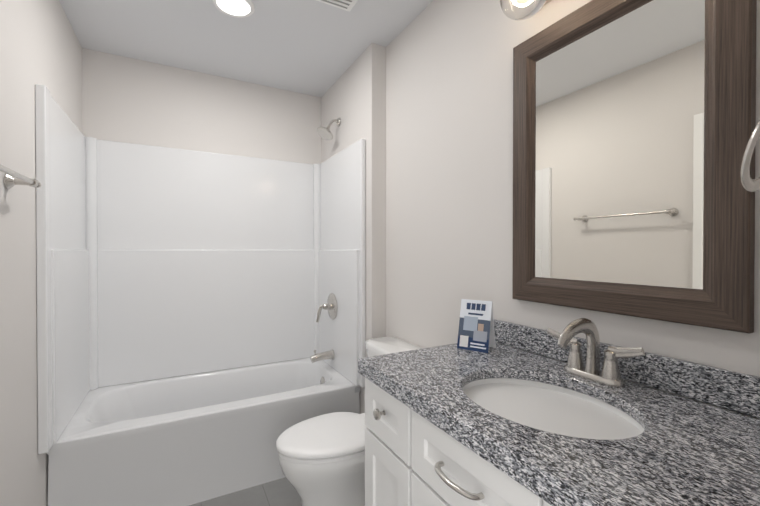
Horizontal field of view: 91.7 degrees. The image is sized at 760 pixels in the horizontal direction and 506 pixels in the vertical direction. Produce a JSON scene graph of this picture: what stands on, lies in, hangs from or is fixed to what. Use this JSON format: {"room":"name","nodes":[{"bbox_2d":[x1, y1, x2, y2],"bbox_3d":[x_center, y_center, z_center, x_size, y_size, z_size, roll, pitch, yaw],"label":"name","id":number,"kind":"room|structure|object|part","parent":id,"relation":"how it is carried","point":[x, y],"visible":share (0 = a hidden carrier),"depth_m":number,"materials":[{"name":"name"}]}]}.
{"room":"bathroom","nodes":[
{"label":"bathroom","id":0,"kind":"room"},
{"bbox_2d":[0,0,81,505],"bbox_3d":[-0.985,0.030,0.624,0.100,2.530,3.850,0,1,-29],"label":"wall","id":1,"kind":"structure","parent":0,"point":[40,44],"depth_m":1.39,"materials":[{"name":"paint"}]},
{"bbox_2d":[0,164,40,188],"bbox_3d":[-1.100,-0.244,1.026,0.082,0.054,0.666,0,1,-29],"label":"towel rail","id":2,"kind":"object","parent":1,"relation":"attached to","point":[10,181],"visible":1,"depth_m":1.24,"materials":[{"name":"silver metal"}]},
{"bbox_2d":[82,48,320,163],"bbox_3d":[-1.081,0.013,2.706,1.720,2.530,0.100,0,1,-29],"label":"wall","id":3,"kind":"structure","parent":0,"point":[131,100],"depth_m":2.53,"materials":[{"name":"paint"}]},
{"bbox_2d":[189,477,300,505],"bbox_3d":[-0.206,1.342,1.001,1.820,0.100,3.950,0,1,-29],"label":"floor","id":4,"kind":"structure","parent":0,"point":[281,492],"depth_m":1.94,"materials":[{"name":"grey tile"}]},
{"bbox_2d":[35,84,365,505],"bbox_3d":[-0.941,0.158,2.244,1.522,2.247,0.843,0,1,-29],"label":"bathtub","id":5,"kind":"object","parent":4,"relation":"on","point":[201,326],"visible":1,"depth_m":2.33,"materials":[{"name":"white plastic"}]},
{"bbox_3d":[-0.416,0.423,2.584,0.064,0.127,0.017,0,1,-29],"label":"valve lever","id":6,"kind":"part","parent":5,"relation":"part of","materials":[{"name":"silver metal"}]},
{"bbox_3d":[-0.409,0.727,2.588,0.163,0.068,0.060,0,1,-29],"label":"spout","id":7,"kind":"part","parent":5,"relation":"part of","materials":[{"name":"silver metal"}]},
{"bbox_3d":[-0.344,0.379,2.620,0.015,0.186,0.186,0,1,-29],"label":"valve plate","id":8,"kind":"part","parent":5,"relation":"part of","materials":[{"name":"silver metal"}]},
{"bbox_2d":[276,337,422,505],"bbox_3d":[-0.133,0.885,1.788,0.729,0.800,0.460,0,1,-29],"label":"toilet","id":9,"kind":"object","parent":4,"relation":"on","point":[321,460],"visible":0.52,"depth_m":1.62,"materials":[{"name":"white ceramic"}]},
{"bbox_3d":[-0.241,0.873,1.730,0.476,0.018,0.372,0,1,-29],"label":"seat","id":10,"kind":"part","parent":9,"relation":"part of","materials":[{"name":"white plastic"}]},
{"bbox_3d":[-0.241,0.843,1.729,0.483,0.032,0.380,0,1,-29],"label":"lid","id":11,"kind":"part","parent":9,"relation":"part of","materials":[{"name":"white plastic"}]},
{"bbox_3d":[0.096,0.718,1.911,0.196,0.383,0.444,0,1,-29],"label":"tank","id":12,"kind":"part","parent":9,"relation":"part of","materials":[{"name":"white ceramic"}]},
{"bbox_3d":[0.096,0.505,1.910,0.208,0.041,0.460,0,1,-29],"label":"tank lid","id":13,"kind":"part","parent":9,"relation":"part of","materials":[{"name":"white ceramic"}]},
{"bbox_2d":[358,318,759,505],"bbox_3d":[0.407,0.736,0.925,0.606,1.113,0.993,0,1,-29],"label":"bathroom vanity","id":14,"kind":"object","parent":4,"relation":"on","point":[585,424],"visible":1,"depth_m":0.86,"materials":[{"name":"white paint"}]},
{"bbox_3d":[-0.002,0.475,1.089,0.033,0.033,0.033,0,1,-29],"label":"knob","id":15,"kind":"part","parent":14,"relation":"part of","materials":[{"name":"silver metal"}]},
{"bbox_3d":[0.021,0.485,1.101,0.019,0.164,0.265,0,1,-29],"label":"drawer","id":16,"kind":"part","parent":14,"relation":"part of","materials":[{"name":"white paint"}]},
{"bbox_3d":[0.021,0.871,1.105,0.019,0.589,0.265,0,1,-29],"label":"door","id":17,"kind":"part","parent":14,"relation":"part of","materials":[{"name":"white paint"}]},
{"bbox_3d":[0.136,0.873,0.892,0.019,0.589,0.192,0,1,-29],"label":"door","id":18,"kind":"part","parent":14,"relation":"part of","materials":[{"name":"white paint"}]},
{"bbox_3d":[0.158,0.487,0.788,0.040,0.011,0.141,0,1,-29],"label":"handle pull","id":19,"kind":"part","parent":14,"relation":"part of","materials":[{"name":"silver metal"}]},
{"bbox_2d":[457,299,495,352],"bbox_3d":[0.353,0.260,1.348,0.116,0.176,0.084,0,1,35],"label":"tent card","id":20,"kind":"object","parent":14,"relation":"on","point":[476,331],"visible":1,"depth_m":1.33,"materials":[{"name":"blue paper"}]},
{"bbox_2d":[458,317,490,339],"bbox_3d":[0.339,0.272,1.328,0.065,0.065,0.111,0,1,-29],"label":"photo","id":21,"kind":"object","parent":20,"relation":"on","point":[470,328],"depth_m":1.33,"materials":[{"name":"multicoloured"}]},
{"bbox_3d":[0.184,0.487,0.802,0.019,0.164,0.392,0,1,-29],"label":"drawer","id":22,"kind":"part","parent":14,"relation":"part of","materials":[{"name":"white paint"}]},
{"bbox_3d":[0.348,0.490,0.500,0.019,0.164,0.280,0,1,-29],"label":"drawer","id":23,"kind":"part","parent":14,"relation":"part of","materials":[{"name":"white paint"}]},
{"bbox_2d":[462,378,643,432],"bbox_3d":[0.398,0.459,0.909,0.365,0.152,0.456,0,1,-29],"label":"sink","id":24,"kind":"object","parent":14,"relation":"in","point":[542,404],"depth_m":0.95,"materials":[{"name":"white ceramic"}]},
{"bbox_2d":[546,318,644,387],"bbox_3d":[0.545,0.265,1.008,0.177,0.172,0.277,0,1,-29],"label":"faucet","id":25,"kind":"object","parent":14,"relation":"on","point":[574,372],"depth_m":1.02,"materials":[{"name":"silver metal"}]},
{"bbox_2d":[494,319,759,418],"bbox_3d":[0.666,0.308,1.062,0.018,0.086,0.993,0,1,-29],"label":"backsplash","id":26,"kind":"structure","parent":14,"relation":"attached to","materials":[{"name":"stone"}]},
{"bbox_2d":[59,0,432,96],"bbox_3d":[-0.206,-1.288,0.981,1.820,0.100,3.950,0,1,-29],"label":"ceiling","id":27,"kind":"structure","parent":0,"point":[313,48],"depth_m":2.10,"materials":[{"name":"paint"}]},
{"bbox_2d":[212,0,254,17],"bbox_3d":[-0.730,-1.238,1.840,0.196,0.012,0.196,0,1,-29],"label":"ceiling light","id":28,"kind":"object","parent":27,"relation":"attached to","point":[239,8],"visible":1,"depth_m":1.86,"materials":[{"name":"white paint"}]},
{"bbox_2d":[316,0,357,11],"bbox_3d":[-0.214,-1.232,1.677,0.300,0.021,0.300,0,1,-29],"label":"ceiling vent","id":29,"kind":"object","parent":27,"relation":"in","point":[347,5],"visible":1,"depth_m":1.81,"materials":[{"name":"white plastic"}]},
{"bbox_2d":[321,43,385,413],"bbox_3d":[-0.219,0.014,2.611,0.096,2.530,0.890,0,1,-29],"label":"wall","id":30,"kind":"structure","parent":0,"point":[353,97],"depth_m":2.23,"materials":[{"name":"paint"}]},
{"bbox_2d":[386,0,759,419],"bbox_3d":[0.537,0.024,1.395,0.129,2.530,3.750,0,1,-29],"label":"wall","id":31,"kind":"structure","parent":0,"point":[634,123],"depth_m":1.13,"materials":[{"name":"beige paint"}]},
{"bbox_2d":[499,0,551,20],"bbox_3d":[0.580,-0.878,1.032,0.189,0.216,0.552,0,1,-29],"label":"light bar","id":32,"kind":"object","parent":31,"relation":"attached to","point":[519,10],"visible":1,"depth_m":1.18,"materials":[{"name":"silver metal"}]},
{"label":"glass","id":33,"kind":"part","parent":31,"relation":"part of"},
{"bbox_3d":[0.649,0.031,0.403,0.680,2.530,0.140,0,1,-29],"label":"wall","id":34,"kind":"structure","parent":0,"visible":0},
{"bbox_2d":[741,120,759,191],"bbox_3d":[0.564,-0.167,0.495,0.137,0.157,0.104,0,1,-29],"label":"towel ring","id":35,"kind":"object","parent":34,"relation":"attached to","point":[749,183],"visible":1,"depth_m":0.50,"materials":[{"name":"silver metal"}]}
]}

